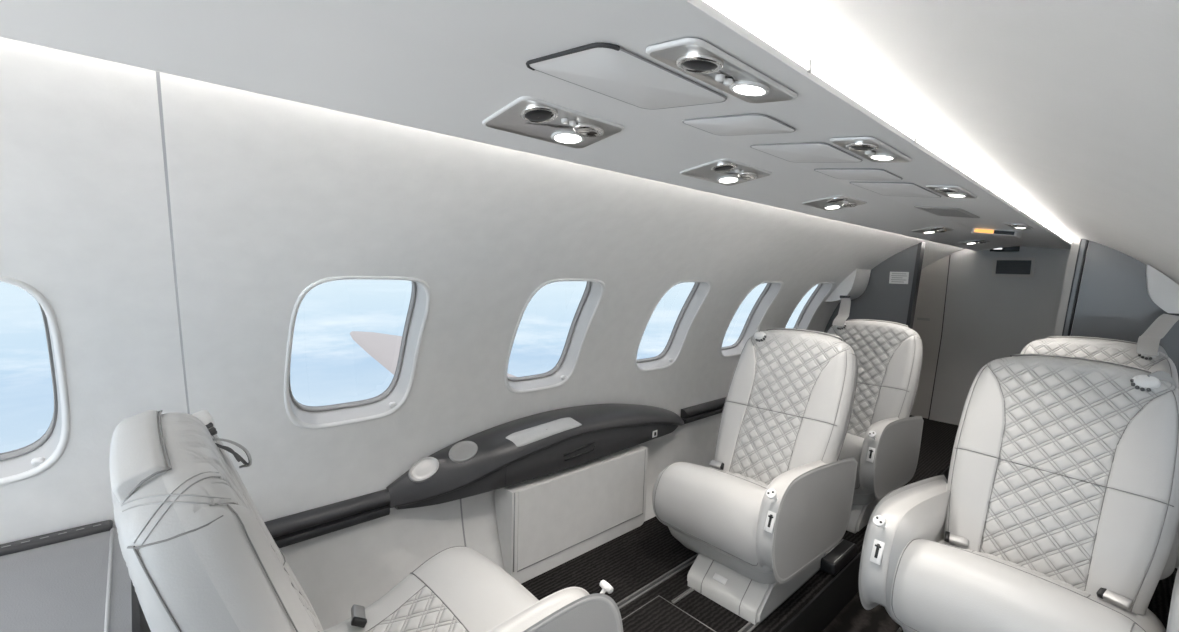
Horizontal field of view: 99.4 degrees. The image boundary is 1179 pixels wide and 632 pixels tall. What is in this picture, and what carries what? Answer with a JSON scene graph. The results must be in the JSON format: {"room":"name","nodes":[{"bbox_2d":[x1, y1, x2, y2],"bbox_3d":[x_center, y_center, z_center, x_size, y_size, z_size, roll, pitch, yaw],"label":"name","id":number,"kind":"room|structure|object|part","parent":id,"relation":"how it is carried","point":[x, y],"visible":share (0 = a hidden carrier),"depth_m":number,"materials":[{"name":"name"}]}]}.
{"room":"aircraft cabin","nodes":[
{"label":"aircraft cabin","id":0,"kind":"room"},
{"bbox_2d":[0,37,963,629],"bbox_3d":[0.440,0.201,1.568,4.850,1.154,0.779,-3,7,-42],"label":"wall","id":1,"kind":"structure","parent":0,"point":[271,198],"depth_m":0.93,"materials":[{"name":"plastic"}]},
{"bbox_2d":[0,275,69,484],"bbox_3d":[-0.945,0.098,0.708,0.283,0.368,0.224,-3,7,-42],"label":"window","id":2,"kind":"structure","parent":1,"relation":"in","point":[34,399],"depth_m":0.82,"materials":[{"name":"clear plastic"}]},
{"bbox_3d":[-0.963,0.080,0.726,0.247,0.335,0.163,-3,7,-42],"label":"pane","id":3,"kind":"part","parent":2,"relation":"part of","materials":[{"name":"clear glass"}]},
{"bbox_3d":[-0.920,0.242,0.834,0.016,0.011,0.012,-3,7,-42],"label":"shade pull","id":4,"kind":"part","parent":2,"relation":"part of","materials":[{"name":"white plastic"}]},
{"bbox_2d":[156,71,189,413],"bbox_3d":[-0.578,0.253,0.732,0.059,1.146,0.646,-2,6,-35],"label":"trim","id":5,"kind":"structure","parent":1,"relation":"attached to","point":[157,72],"depth_m":0.73,"materials":[{"name":"grey plastic"}]},
{"bbox_2d":[264,489,389,547],"bbox_3d":[-0.671,0.472,1.078,0.469,0.065,0.030,-3,7,-42],"label":"rail","id":6,"kind":"object","parent":1,"relation":"attached to","point":[288,530],"visible":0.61,"depth_m":1.14,"materials":[{"name":"plastic"}]},
{"bbox_2d":[284,276,430,428],"bbox_3d":[-0.510,0.074,1.106,0.283,0.368,0.224,-3,7,-42],"label":"window","id":7,"kind":"structure","parent":1,"relation":"in","point":[354,342],"depth_m":1.14,"materials":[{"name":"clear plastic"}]},
{"bbox_3d":[-0.485,0.218,1.232,0.016,0.011,0.012,-3,7,-42],"label":"shade pull","id":8,"kind":"part","parent":7,"relation":"part of","materials":[{"name":"white plastic"}]},
{"bbox_2d":[460,499,465,545],"bbox_3d":[-0.338,0.617,1.372,0.005,0.231,0.071,-3,7,-42],"label":"trim","id":9,"kind":"structure","parent":1,"relation":"attached to","point":[460,499],"depth_m":1.38,"materials":[{"name":"grey plastic"}]},
{"bbox_2d":[386,404,684,509],"bbox_3d":[-0.022,0.386,1.599,1.195,0.172,0.126,-3,7,-42],"label":"console","id":10,"kind":"object","parent":1,"relation":"attached to","point":[534,446],"visible":1,"depth_m":1.42,"materials":[{"name":"plastic"}]},
{"bbox_3d":[-0.128,0.335,1.456,0.254,0.042,0.041,-3,7,-41],"label":"lid plate","id":11,"kind":"part","parent":10,"relation":"part of","materials":[{"name":"silver metal"}]},
{"bbox_3d":[-0.029,0.413,1.530,0.130,0.035,0.009,-3,7,-42],"label":"table handle","id":12,"kind":"part","parent":10,"relation":"part of","materials":[{"name":"black plastic"}]},
{"bbox_2d":[504,279,604,393],"bbox_3d":[-0.110,0.052,1.474,0.283,0.368,0.224,-3,7,-42],"label":"window","id":13,"kind":"structure","parent":1,"relation":"in","point":[553,325],"depth_m":1.53,"materials":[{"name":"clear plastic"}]},
{"bbox_3d":[-0.127,0.034,1.492,0.247,0.335,0.163,-3,7,-42],"label":"pane","id":14,"kind":"part","parent":13,"relation":"part of","materials":[{"name":"clear glass"}]},
{"bbox_2d":[635,280,711,371],"bbox_3d":[0.295,0.030,1.845,0.283,0.368,0.224,-3,7,-42],"label":"window","id":15,"kind":"structure","parent":1,"relation":"in","point":[666,330],"depth_m":1.91,"materials":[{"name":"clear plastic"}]},
{"bbox_3d":[0.278,0.011,1.863,0.247,0.335,0.163,-3,7,-42],"label":"pane","id":16,"kind":"part","parent":15,"relation":"part of","materials":[{"name":"clear glass"}]},
{"bbox_2d":[680,397,725,423],"bbox_3d":[0.861,0.388,2.482,1.293,0.065,0.030,-3,7,-42],"label":"rail","id":17,"kind":"object","parent":1,"relation":"attached to","point":[700,411],"visible":0.22,"depth_m":2.12,"materials":[{"name":"leather"}]},
{"bbox_2d":[720,281,782,357],"bbox_3d":[0.701,0.008,2.217,0.283,0.368,0.224,-3,7,-42],"label":"window","id":18,"kind":"structure","parent":1,"relation":"in","point":[750,313],"depth_m":2.29,"materials":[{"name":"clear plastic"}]},
{"bbox_3d":[0.684,-0.011,2.235,0.247,0.335,0.163,-3,7,-42],"label":"pane","id":19,"kind":"part","parent":18,"relation":"part of","materials":[{"name":"clear glass"}]},
{"bbox_2d":[784,282,833,329],"bbox_3d":[1.104,-0.015,2.586,0.283,0.368,0.224,-3,7,-42],"label":"window","id":20,"kind":"structure","parent":1,"relation":"in","point":[805,309],"depth_m":2.67,"materials":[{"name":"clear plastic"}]},
{"bbox_3d":[1.087,-0.033,2.604,0.247,0.335,0.163,-3,7,-42],"label":"pane","id":21,"kind":"part","parent":20,"relation":"part of","materials":[{"name":"clear glass"}]},
{"bbox_2d":[826,269,870,300],"bbox_3d":[1.381,-0.163,2.672,0.214,0.176,0.145,-3,7,-42],"label":"housing","id":22,"kind":"object","parent":1,"relation":"attached to","point":[853,286],"visible":0.94,"depth_m":2.61,"materials":[{"name":"white plastic"}]},
{"bbox_2d":[832,298,850,326],"bbox_3d":[1.211,-0.024,2.384,0.060,0.111,0.460,5,6,29],"label":"belt","id":23,"kind":"object","parent":22,"relation":"attached to","point":[844,310],"visible":1,"depth_m":2.33,"materials":[{"name":"grey fabric"}]},
{"bbox_2d":[0,0,1070,250],"bbox_3d":[0.716,-0.297,1.238,4.850,0.039,0.454,-3,7,-42],"label":"ceiling","id":24,"kind":"structure","parent":0,"point":[446,67],"depth_m":0.51,"materials":[{"name":"white plastic"}]},
{"bbox_2d":[482,96,623,148],"bbox_3d":[-0.046,-0.262,0.691,0.180,0.017,0.103,-3,7,-42],"label":"recessed light","id":25,"kind":"object","parent":24,"relation":"in","point":[527,116],"visible":1,"depth_m":0.68,"materials":[{"name":"white plastic"}]},
{"bbox_2d":[520,105,557,122],"bbox_3d":[-0.065,-0.260,0.644,0.050,0.010,0.049,-3,7,-42],"label":"outlet","id":26,"kind":"object","parent":25,"relation":"attached to","point":[528,113],"depth_m":0.64,"materials":[{"name":"silver metal"}]},
{"bbox_2d":[573,123,604,136],"bbox_3d":[-0.001,-0.261,0.703,0.054,0.011,0.031,-3,7,-42],"label":"air vent","id":27,"kind":"object","parent":25,"relation":"attached to","point":[579,129],"depth_m":0.70,"materials":[{"name":"silver metal"}]},
{"bbox_2d":[526,42,726,109],"bbox_3d":[0.044,-0.248,0.533,0.199,0.020,0.128,-3,7,-42],"label":"ceiling panel","id":28,"kind":"object","parent":24,"relation":"attached to","point":[608,69],"visible":1,"depth_m":0.52,"materials":[{"name":"grey plastic"}]},
{"bbox_2d":[646,38,796,103],"bbox_3d":[0.131,-0.226,0.472,0.184,0.012,0.058,-3,7,-42],"label":"recessed light","id":29,"kind":"object","parent":24,"relation":"in","point":[696,58],"visible":1,"depth_m":0.45,"materials":[{"name":"white plastic"}]},
{"bbox_2d":[675,54,723,73],"bbox_3d":[0.097,-0.223,0.442,0.042,0.010,0.042,-3,7,-42],"label":"outlet","id":30,"kind":"object","parent":29,"relation":"attached to","point":[685,63],"depth_m":0.43,"materials":[{"name":"silver metal"}]},
{"bbox_2d":[680,158,771,185],"bbox_3d":[0.270,-0.280,0.981,0.180,0.017,0.103,-3,7,-42],"label":"recessed light","id":31,"kind":"object","parent":24,"relation":"in","point":[724,171],"visible":1,"depth_m":0.97,"materials":[{"name":"silver metal"}]},
{"bbox_2d":[710,163,737,172],"bbox_3d":[0.251,-0.277,0.934,0.050,0.010,0.049,-3,7,-42],"label":"air vent","id":32,"kind":"object","parent":31,"relation":"attached to","point":[715,167],"depth_m":0.93,"materials":[{"name":"silver metal"}]},
{"bbox_2d":[738,171,757,179],"bbox_3d":[0.316,-0.279,0.993,0.054,0.011,0.031,-3,7,-42],"label":"air vent","id":33,"kind":"object","parent":31,"relation":"attached to","point":[745,175],"depth_m":0.99,"materials":[{"name":"silver metal"}]},
{"bbox_2d":[682,114,795,135],"bbox_3d":[0.201,-0.257,0.677,0.103,0.018,0.126,-3,7,-42],"label":"ceiling hatch","id":34,"kind":"object","parent":24,"relation":"attached to","point":[743,124],"visible":1,"depth_m":0.67,"materials":[{"name":"grey plastic"}]},
{"bbox_2d":[750,142,862,162],"bbox_3d":[0.355,-0.266,0.818,0.163,0.018,0.126,-3,7,-42],"label":"ceiling hatch","id":35,"kind":"object","parent":24,"relation":"attached to","point":[815,152],"visible":1,"depth_m":0.81,"materials":[{"name":"grey plastic"}]},
{"bbox_2d":[802,195,866,210],"bbox_3d":[0.655,-0.301,1.334,0.180,0.017,0.103,-3,7,-42],"label":"recessed light","id":36,"kind":"object","parent":24,"relation":"in","point":[836,202],"visible":1,"depth_m":1.32,"materials":[{"name":"silver metal"}]},
{"bbox_2d":[826,197,846,202],"bbox_3d":[0.637,-0.298,1.287,0.050,0.010,0.049,-3,7,-42],"label":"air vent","id":37,"kind":"object","parent":36,"relation":"attached to","point":[836,199],"depth_m":1.28,"materials":[{"name":"silver metal"}]},
{"bbox_2d":[843,202,856,206],"bbox_3d":[0.701,-0.300,1.346,0.054,0.011,0.031,-3,7,-42],"label":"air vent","id":38,"kind":"object","parent":36,"relation":"attached to","point":[848,204],"depth_m":1.33,"materials":[{"name":"silver metal"}]},
{"bbox_2d":[814,168,902,179],"bbox_3d":[0.521,-0.275,0.970,0.133,0.018,0.126,-3,7,-42],"label":"ceiling hatch","id":39,"kind":"object","parent":24,"relation":"attached to","point":[839,173],"visible":1,"depth_m":0.96,"materials":[{"name":"grey plastic"}]},
{"bbox_2d":[830,137,911,162],"bbox_3d":[0.416,-0.241,0.734,0.184,0.012,0.058,-3,7,-42],"label":"recessed light","id":40,"kind":"object","parent":24,"relation":"in","point":[872,149],"visible":1,"depth_m":0.72,"materials":[{"name":"silver metal"}]},
{"bbox_2d":[845,142,877,150],"bbox_3d":[0.383,-0.238,0.704,0.042,0.010,0.042,-3,7,-42],"label":"air vent","id":41,"kind":"object","parent":40,"relation":"attached to","point":[850,146],"depth_m":0.69,"materials":[{"name":"silver metal"}]},
{"bbox_2d":[849,182,940,197],"bbox_3d":[0.692,-0.284,1.127,0.238,0.018,0.126,-3,7,-42],"label":"ceiling hatch","id":42,"kind":"object","parent":24,"relation":"attached to","point":[883,188],"visible":1,"depth_m":1.11,"materials":[{"name":"grey plastic"}]},
{"bbox_2d":[807,58,1046,227],"bbox_3d":[0.858,-0.272,1.085,4.790,0.018,0.038,-3,7,-42],"label":"recessed light","id":43,"kind":"object","parent":24,"relation":"in","point":[809,61],"visible":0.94,"depth_m":0.68,"materials":[{"name":"white plastic"}]},
{"bbox_2d":[912,226,953,233],"bbox_3d":[1.358,-0.339,1.979,0.180,0.017,0.103,-3,7,-42],"label":"recessed light","id":44,"kind":"object","parent":24,"relation":"in","point":[939,229],"visible":1,"depth_m":1.97,"materials":[{"name":"silver metal"}]},
{"bbox_2d":[913,228,950,233],"bbox_3d":[1.358,-0.338,1.978,0.174,0.014,0.098,-3,7,-42],"label":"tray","id":45,"kind":"object","parent":44,"relation":"on","point":[925,230],"depth_m":1.98,"materials":[{"name":"metal"}]},
{"bbox_2d":[929,227,943,229],"bbox_3d":[1.340,-0.337,1.932,0.050,0.010,0.049,-3,7,-42],"label":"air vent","id":46,"kind":"object","parent":44,"relation":"attached to","point":[938,228],"depth_m":1.92,"materials":[{"name":"silver metal"}]},
{"bbox_2d":[914,206,979,217],"bbox_3d":[1.059,-0.306,1.477,0.270,0.017,0.109,-3,7,-42],"label":"ceiling vent","id":47,"kind":"object","parent":24,"relation":"in","point":[940,211],"visible":1,"depth_m":1.45,"materials":[{"name":"grey plastic"}]},
{"bbox_2d":[926,185,977,197],"bbox_3d":[0.765,-0.261,1.053,0.184,0.012,0.058,-3,7,-42],"label":"recessed light","id":48,"kind":"object","parent":24,"relation":"in","point":[945,190],"visible":1,"depth_m":1.03,"materials":[{"name":"silver metal"}]},
{"bbox_2d":[934,188,958,192],"bbox_3d":[0.731,-0.258,1.023,0.042,0.010,0.042,-3,7,-42],"label":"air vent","id":49,"kind":"object","parent":48,"relation":"attached to","point":[949,190],"depth_m":1.01,"materials":[{"name":"silver metal"}]},
{"bbox_2d":[958,239,990,244],"bbox_3d":[1.925,-0.371,2.498,0.180,0.017,0.103,-3,7,-42],"label":"recessed light","id":50,"kind":"object","parent":24,"relation":"in","point":[980,241],"visible":1,"depth_m":2.49,"materials":[{"name":"silver metal"}]},
{"bbox_2d":[972,228,1022,237],"bbox_3d":[1.607,-0.328,1.972,0.142,0.038,0.140,-3,7,-42],"label":"sign","id":51,"kind":"object","parent":24,"relation":"attached to","point":[985,232],"visible":0.94,"depth_m":1.93,"materials":[{"name":"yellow plastic"}]},
{"bbox_2d":[990,246,1019,251],"bbox_3d":[2.429,-0.396,2.926,0.014,0.036,0.135,-3,7,-42],"label":"exit sign","id":52,"kind":"object","parent":24,"relation":"in","point":[1015,248],"visible":0.67,"depth_m":2.92,"materials":[{"name":"black plastic"}]},
{"bbox_2d":[1003,222,1032,228],"bbox_3d":[1.413,-0.296,1.648,0.184,0.012,0.058,-3,7,-42],"label":"recessed light","id":53,"kind":"object","parent":24,"relation":"in","point":[1012,225],"visible":1,"depth_m":1.61,"materials":[{"name":"silver metal"}]},
{"bbox_2d":[1008,224,1023,226],"bbox_3d":[1.379,-0.293,1.618,0.042,0.010,0.042,-3,7,-42],"label":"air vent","id":54,"kind":"object","parent":53,"relation":"attached to","point":[1015,225],"depth_m":1.61,"materials":[{"name":"silver metal"}]},
{"bbox_2d":[521,415,958,631],"bbox_3d":[0.416,0.817,1.632,4.850,0.100,0.615,-3,7,-42],"label":"floor","id":55,"kind":"structure","parent":0,"point":[630,561],"depth_m":1.50,"materials":[{"name":"carpet"}]},
{"bbox_2d":[0,520,150,631],"bbox_3d":[-1.016,0.619,0.428,0.980,0.427,0.537,-3,7,-42],"label":"cabinet","id":56,"kind":"object","parent":55,"relation":"on","point":[77,579],"visible":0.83,"depth_m":0.73,"materials":[{"name":"grey leather"}]},
{"bbox_3d":[-0.630,0.606,0.711,0.030,0.407,0.432,-3,7,-42],"label":"panel","id":57,"kind":"part","parent":56,"relation":"part of","materials":[{"name":"leather"}]},
{"bbox_2d":[109,410,622,631],"bbox_3d":[-0.308,0.467,0.782,0.610,0.708,0.428,-3,7,-42],"label":"armchair","id":58,"kind":"object","parent":55,"relation":"on","point":[199,555],"visible":1,"depth_m":0.52,"materials":[{"name":"leather"}]},
{"bbox_2d":[213,438,251,467],"bbox_3d":[-0.513,0.188,0.692,0.078,0.056,0.029,-1,6,-23],"label":"strap","id":59,"kind":"object","parent":58,"relation":"hanging from","point":[237,456],"visible":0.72,"depth_m":0.70,"materials":[{"name":"fabric"}]},
{"bbox_3d":[-0.426,0.387,0.677,0.230,0.522,0.340,-3,7,-42],"label":"quilted panel","id":60,"kind":"part","parent":58,"relation":"part of","materials":[{"name":"leather"}]},
{"bbox_3d":[-0.297,0.534,0.811,0.155,0.054,0.196,-3,7,-42],"label":"quilted seat panel","id":61,"kind":"part","parent":58,"relation":"part of","materials":[{"name":"leather"}]},
{"bbox_2d":[324,547,538,631],"bbox_3d":[-0.251,0.585,0.858,0.353,0.202,0.412,-3,7,-42],"label":"seat cushion","id":62,"kind":"object","parent":58,"relation":"on","point":[457,589],"depth_m":0.89,"materials":[{"name":"leather"}]},
{"bbox_3d":[-0.153,0.569,0.679,0.520,0.280,0.050,-3,7,-42],"label":"armrest","id":63,"kind":"part","parent":58,"relation":"part of","materials":[{"name":"leather"}]},
{"bbox_3d":[-0.137,0.572,0.661,0.523,0.283,0.004,-3,7,-42],"label":"panel","id":64,"kind":"part","parent":58,"relation":"part of","materials":[{"name":"white leather"}]},
{"bbox_2d":[495,445,647,583],"bbox_3d":[-0.037,0.612,1.617,0.570,0.280,0.093,-3,7,-42],"label":"compartment","id":65,"kind":"object","parent":55,"relation":"on","point":[546,522],"visible":0.96,"depth_m":1.53,"materials":[{"name":"plastic"}]},
{"bbox_2d":[616,554,697,608],"bbox_3d":[0.236,0.775,1.492,3.500,0.007,0.020,-3,7,-42],"label":"track","id":66,"kind":"object","parent":55,"relation":"on","point":[656,582],"visible":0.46,"depth_m":1.45,"materials":[{"name":"metal"}]},
{"bbox_2d":[622,595,715,631],"bbox_3d":[0.025,0.800,1.089,0.653,0.008,0.216,-3,7,-42],"label":"floor mat","id":67,"kind":"object","parent":55,"relation":"on","point":[657,615],"visible":1,"depth_m":1.29,"materials":[{"name":"carpet"}]},
{"bbox_2d":[671,588,694,603],"bbox_3d":[0.294,0.782,1.429,0.180,0.007,0.012,-3,7,-42],"label":"track","id":68,"kind":"object","parent":55,"relation":"on","point":[689,590],"visible":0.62,"depth_m":1.40,"materials":[{"name":"metal"}]},
{"bbox_2d":[652,327,857,624],"bbox_3d":[0.513,0.416,1.527,0.620,0.721,0.428,-3,7,-43],"label":"armchair","id":69,"kind":"object","parent":55,"relation":"on","point":[775,496],"visible":1,"depth_m":1.46,"materials":[{"name":"leather"}]},
{"bbox_2d":[652,462,772,572],"bbox_3d":[0.435,0.548,1.481,0.353,0.202,0.412,-3,7,-43],"label":"seat cushion","id":70,"kind":"object","parent":69,"relation":"on","point":[715,508],"depth_m":1.37,"materials":[{"name":"leather"}]},
{"bbox_3d":[0.484,0.492,1.520,0.155,0.054,0.196,-3,7,-43],"label":"quilted seat panel","id":71,"kind":"part","parent":69,"relation":"part of","materials":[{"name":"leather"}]},
{"bbox_3d":[0.434,0.494,1.201,0.020,0.045,0.021,-3,7,-43],"label":"latch plate","id":72,"kind":"part","parent":69,"relation":"part of","materials":[{"name":"white plastic"}]},
{"bbox_3d":[0.607,0.302,1.612,0.288,0.495,0.340,-3,7,-43],"label":"quilted panel","id":73,"kind":"part","parent":69,"relation":"part of","materials":[{"name":"leather"}]},
{"bbox_3d":[0.603,0.528,1.365,0.520,0.280,0.050,-3,7,-43],"label":"armrest","id":74,"kind":"part","parent":69,"relation":"part of","materials":[{"name":"leather"}]},
{"bbox_3d":[0.620,0.531,1.347,0.523,0.283,0.004,-3,7,-43],"label":"panel","id":75,"kind":"part","parent":69,"relation":"part of","materials":[{"name":"white leather"}]},
{"bbox_2d":[738,569,819,631],"bbox_3d":[-0.021,0.823,0.887,2.300,0.007,0.020,-3,7,-42],"label":"track","id":76,"kind":"object","parent":55,"relation":"on","point":[749,626],"visible":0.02,"depth_m":1.29,"materials":[{"name":"metal"}]},
{"bbox_2d":[819,539,856,574],"bbox_3d":[0.788,0.761,1.585,0.180,0.040,0.052,-3,7,-42],"label":"vent box","id":77,"kind":"object","parent":55,"relation":"on","point":[834,560],"visible":0.93,"depth_m":1.55,"materials":[{"name":"black plastic"}]},
{"bbox_2d":[827,319,923,532],"bbox_3d":[1.028,0.387,2.003,0.620,0.721,0.428,-3,7,-42],"label":"armchair","id":78,"kind":"object","parent":55,"relation":"on","point":[882,436],"visible":0.64,"depth_m":1.96,"materials":[{"name":"leather"}]},
{"bbox_2d":[839,433,873,494],"bbox_3d":[0.950,0.519,1.958,0.353,0.202,0.412,-3,7,-42],"label":"seat cushion","id":79,"kind":"object","parent":78,"relation":"on","point":[854,444],"depth_m":1.73,"materials":[{"name":"leather"}]},
{"bbox_3d":[0.944,0.465,1.678,0.020,0.045,0.021,-3,7,-42],"label":"latch plate","id":80,"kind":"part","parent":78,"relation":"part of","materials":[{"name":"white plastic"}]},
{"bbox_3d":[1.124,0.274,2.086,0.288,0.495,0.340,-3,7,-42],"label":"quilted panel","id":81,"kind":"part","parent":78,"relation":"part of","materials":[{"name":"leather"}]},
{"bbox_3d":[1.116,0.500,1.839,0.520,0.280,0.050,-3,7,-42],"label":"armrest","id":82,"kind":"part","parent":78,"relation":"part of","materials":[{"name":"leather"}]},
{"bbox_3d":[1.132,0.502,1.821,0.523,0.283,0.002,-3,7,-42],"label":"panel","id":83,"kind":"part","parent":78,"relation":"part of","materials":[{"name":"white leather"}]},
{"bbox_2d":[822,592,899,631],"bbox_3d":[0.689,0.947,1.342,4.850,0.030,0.240,-3,7,-42],"label":"floor","id":84,"kind":"structure","parent":0,"point":[853,617],"depth_m":1.51,"materials":[{"name":"carpet"}]},
{"bbox_2d":[778,466,949,631],"bbox_3d":[0.624,0.861,1.407,4.850,0.126,0.010,-3,7,-42],"label":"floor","id":85,"kind":"structure","parent":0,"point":[819,612],"depth_m":1.48,"materials":[{"name":"black carpet"}]},
{"bbox_2d":[703,0,1178,284],"bbox_3d":[0.958,0.267,1.008,4.850,1.154,0.779,-3,7,-42],"label":"wall","id":86,"kind":"structure","parent":0,"point":[1068,110],"depth_m":0.41,"materials":[{"name":"white plastic"}]},
{"bbox_2d":[1063,239,1088,335],"bbox_3d":[2.047,0.217,2.176,0.064,1.090,0.074,-3,7,-42],"label":"trim","id":87,"kind":"structure","parent":86,"relation":"attached to","point":[1083,242],"depth_m":2.11,"materials":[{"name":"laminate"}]},
{"bbox_2d":[1146,264,1178,315],"bbox_3d":[2.161,-0.080,1.826,0.214,0.210,0.186,-3,7,-42],"label":"housing","id":88,"kind":"object","parent":86,"relation":"attached to","point":[1163,291],"visible":0.88,"depth_m":1.79,"materials":[{"name":"white plastic"}]},
{"bbox_2d":[1136,314,1178,355],"bbox_3d":[1.894,0.058,1.665,0.409,0.119,0.056,-2,6,-34],"label":"belt","id":89,"kind":"object","parent":88,"relation":"attached to","point":[1148,342],"visible":1,"depth_m":1.65,"materials":[{"name":"grey fabric"}]},
{"bbox_2d":[910,248,1087,418],"bbox_3d":[2.496,0.271,2.951,0.040,1.467,1.585,-3,7,-42],"label":"wall","id":90,"kind":"structure","parent":0,"point":[930,303],"depth_m":3.24,"materials":[{"name":"plastic"}]},
{"bbox_2d":[917,318,929,320],"bbox_3d":[2.173,0.021,3.254,0.006,0.015,0.072,-3,7,-42],"label":"latch plate","id":91,"kind":"object","parent":90,"relation":"attached to","point":[926,319],"visible":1,"depth_m":3.25,"materials":[{"name":"metal"}]},
{"bbox_2d":[928,246,1086,424],"bbox_3d":[2.468,0.147,2.934,0.014,1.115,0.735,-3,7,-42],"label":"door","id":92,"kind":"structure","parent":90,"relation":"in","point":[987,318],"depth_m":3.01,"materials":[{"name":"plastic"}]},
{"bbox_2d":[992,257,1035,276],"bbox_3d":[2.458,-0.283,2.901,0.008,0.112,0.188,-3,7,-42],"label":"air vent","id":93,"kind":"object","parent":92,"relation":"attached to","point":[1002,266],"visible":1,"depth_m":2.90,"materials":[{"name":"metal"}]},
{"bbox_3d":[2.460,-0.283,2.902,0.003,0.082,0.158,-3,7,-42],"label":"plate","id":94,"kind":"part","parent":93,"relation":"part of","materials":[{"name":"black plastic"}]},
{"bbox_2d":[824,240,1178,379],"bbox_3d":[1.869,0.200,2.364,0.030,1.097,1.554,-3,7,-42],"label":"wall","id":95,"kind":"structure","parent":0,"point":[1114,301],"depth_m":2.07,"materials":[{"name":"plastic"}]},
{"bbox_2d":[889,272,908,283],"bbox_3d":[1.608,-0.199,2.599,0.003,0.062,0.088,-3,7,-42],"label":"placard","id":96,"kind":"object","parent":95,"relation":"attached to","point":[895,277],"visible":1,"depth_m":2.60,"materials":[{"name":"white"}]},
{"bbox_2d":[891,273,905,281],"bbox_3d":[1.607,-0.198,2.598,0.001,0.046,0.072,-3,7,-42],"label":"print","id":97,"kind":"object","parent":96,"relation":"attached to","point":[895,277],"depth_m":2.60,"materials":[{"name":"grey paper"}]},
{"bbox_2d":[906,242,924,328],"bbox_3d":[1.651,0.166,2.606,0.062,1.089,0.074,-3,7,-42],"label":"trim","id":98,"kind":"structure","parent":95,"relation":"attached to","point":[921,246],"depth_m":2.55,"materials":[{"name":"grey"}]},
{"bbox_2d":[1054,239,1080,335],"bbox_3d":[2.032,0.214,2.194,0.062,1.090,0.087,-3,7,-42],"label":"trim","id":99,"kind":"structure","parent":95,"relation":"attached to","point":[1075,243],"depth_m":2.13,"materials":[{"name":"laminate"}]},
{"bbox_2d":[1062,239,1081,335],"bbox_3d":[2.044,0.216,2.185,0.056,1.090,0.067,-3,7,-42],"label":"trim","id":100,"kind":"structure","parent":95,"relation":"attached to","point":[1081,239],"depth_m":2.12,"materials":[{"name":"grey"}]},
{"bbox_2d":[901,568,1177,631],"bbox_3d":[0.957,0.886,1.046,4.850,0.100,0.585,-3,7,-42],"label":"floor","id":101,"kind":"structure","parent":0,"point":[1160,602],"depth_m":1.45,"materials":[{"name":"carpet"}]},
{"bbox_2d":[858,354,1178,631],"bbox_3d":[0.978,0.470,1.083,0.620,0.721,0.472,-2,7,-38],"label":"armchair","id":102,"kind":"object","parent":101,"relation":"on","point":[1057,509],"visible":1,"depth_m":1.09,"materials":[{"name":"leather"}]},
{"bbox_3d":[0.623,0.511,1.082,0.020,0.045,0.021,-2,7,-38],"label":"latch plate","id":103,"kind":"part","parent":102,"relation":"part of","materials":[{"name":"white plastic"}]},
{"bbox_3d":[0.793,0.545,1.246,0.523,0.283,0.002,-2,7,-37],"label":"panel","id":104,"kind":"part","parent":102,"relation":"part of","materials":[{"name":"white leather"}]},
{"bbox_3d":[0.808,0.547,1.228,0.520,0.280,0.050,-2,7,-38],"label":"armrest","id":105,"kind":"part","parent":102,"relation":"part of","materials":[{"name":"leather"}]},
{"bbox_2d":[885,539,1165,631],"bbox_3d":[0.891,0.600,1.048,0.353,0.202,0.412,-2,7,-38],"label":"seat cushion","id":106,"kind":"object","parent":102,"relation":"on","point":[935,585],"depth_m":1.00,"materials":[{"name":"leather"}]},
{"bbox_3d":[0.944,0.546,1.082,0.155,0.054,0.196,-2,7,-38],"label":"quilted seat panel","id":107,"kind":"part","parent":102,"relation":"part of","materials":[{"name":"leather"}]},
{"bbox_3d":[1.076,0.357,1.164,0.288,0.495,0.340,-2,7,-38],"label":"quilted panel","id":108,"kind":"part","parent":102,"relation":"part of","materials":[{"name":"leather"}]},
{"bbox_3d":[1.137,0.612,0.952,0.323,0.280,0.046,-2,7,-38],"label":"armrest","id":109,"kind":"part","parent":102,"relation":"part of","materials":[{"name":"leather"}]},
{"bbox_2d":[1020,336,1178,579],"bbox_3d":[1.520,0.444,1.539,0.620,0.721,0.472,-3,7,-42],"label":"armchair","id":110,"kind":"object","parent":101,"relation":"on","point":[1111,350],"visible":0.21,"depth_m":1.64,"materials":[{"name":"leather"}]},
{"bbox_3d":[1.610,0.330,1.628,0.288,0.495,0.340,-3,7,-42],"label":"quilted panel","id":111,"kind":"part","parent":110,"relation":"part of","materials":[{"name":"leather"}]},
{"bbox_2d":[1160,529,1177,579],"bbox_3d":[1.438,0.575,1.497,0.353,0.202,0.412,-3,7,-42],"label":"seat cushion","id":112,"kind":"object","parent":110,"relation":"on","point":[1172,562],"depth_m":1.26,"materials":[{"name":"leather"}]},
{"bbox_3d":[1.690,0.585,1.422,0.323,0.280,0.046,-3,7,-42],"label":"armrest","id":113,"kind":"part","parent":110,"relation":"part of","materials":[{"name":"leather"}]}
]}

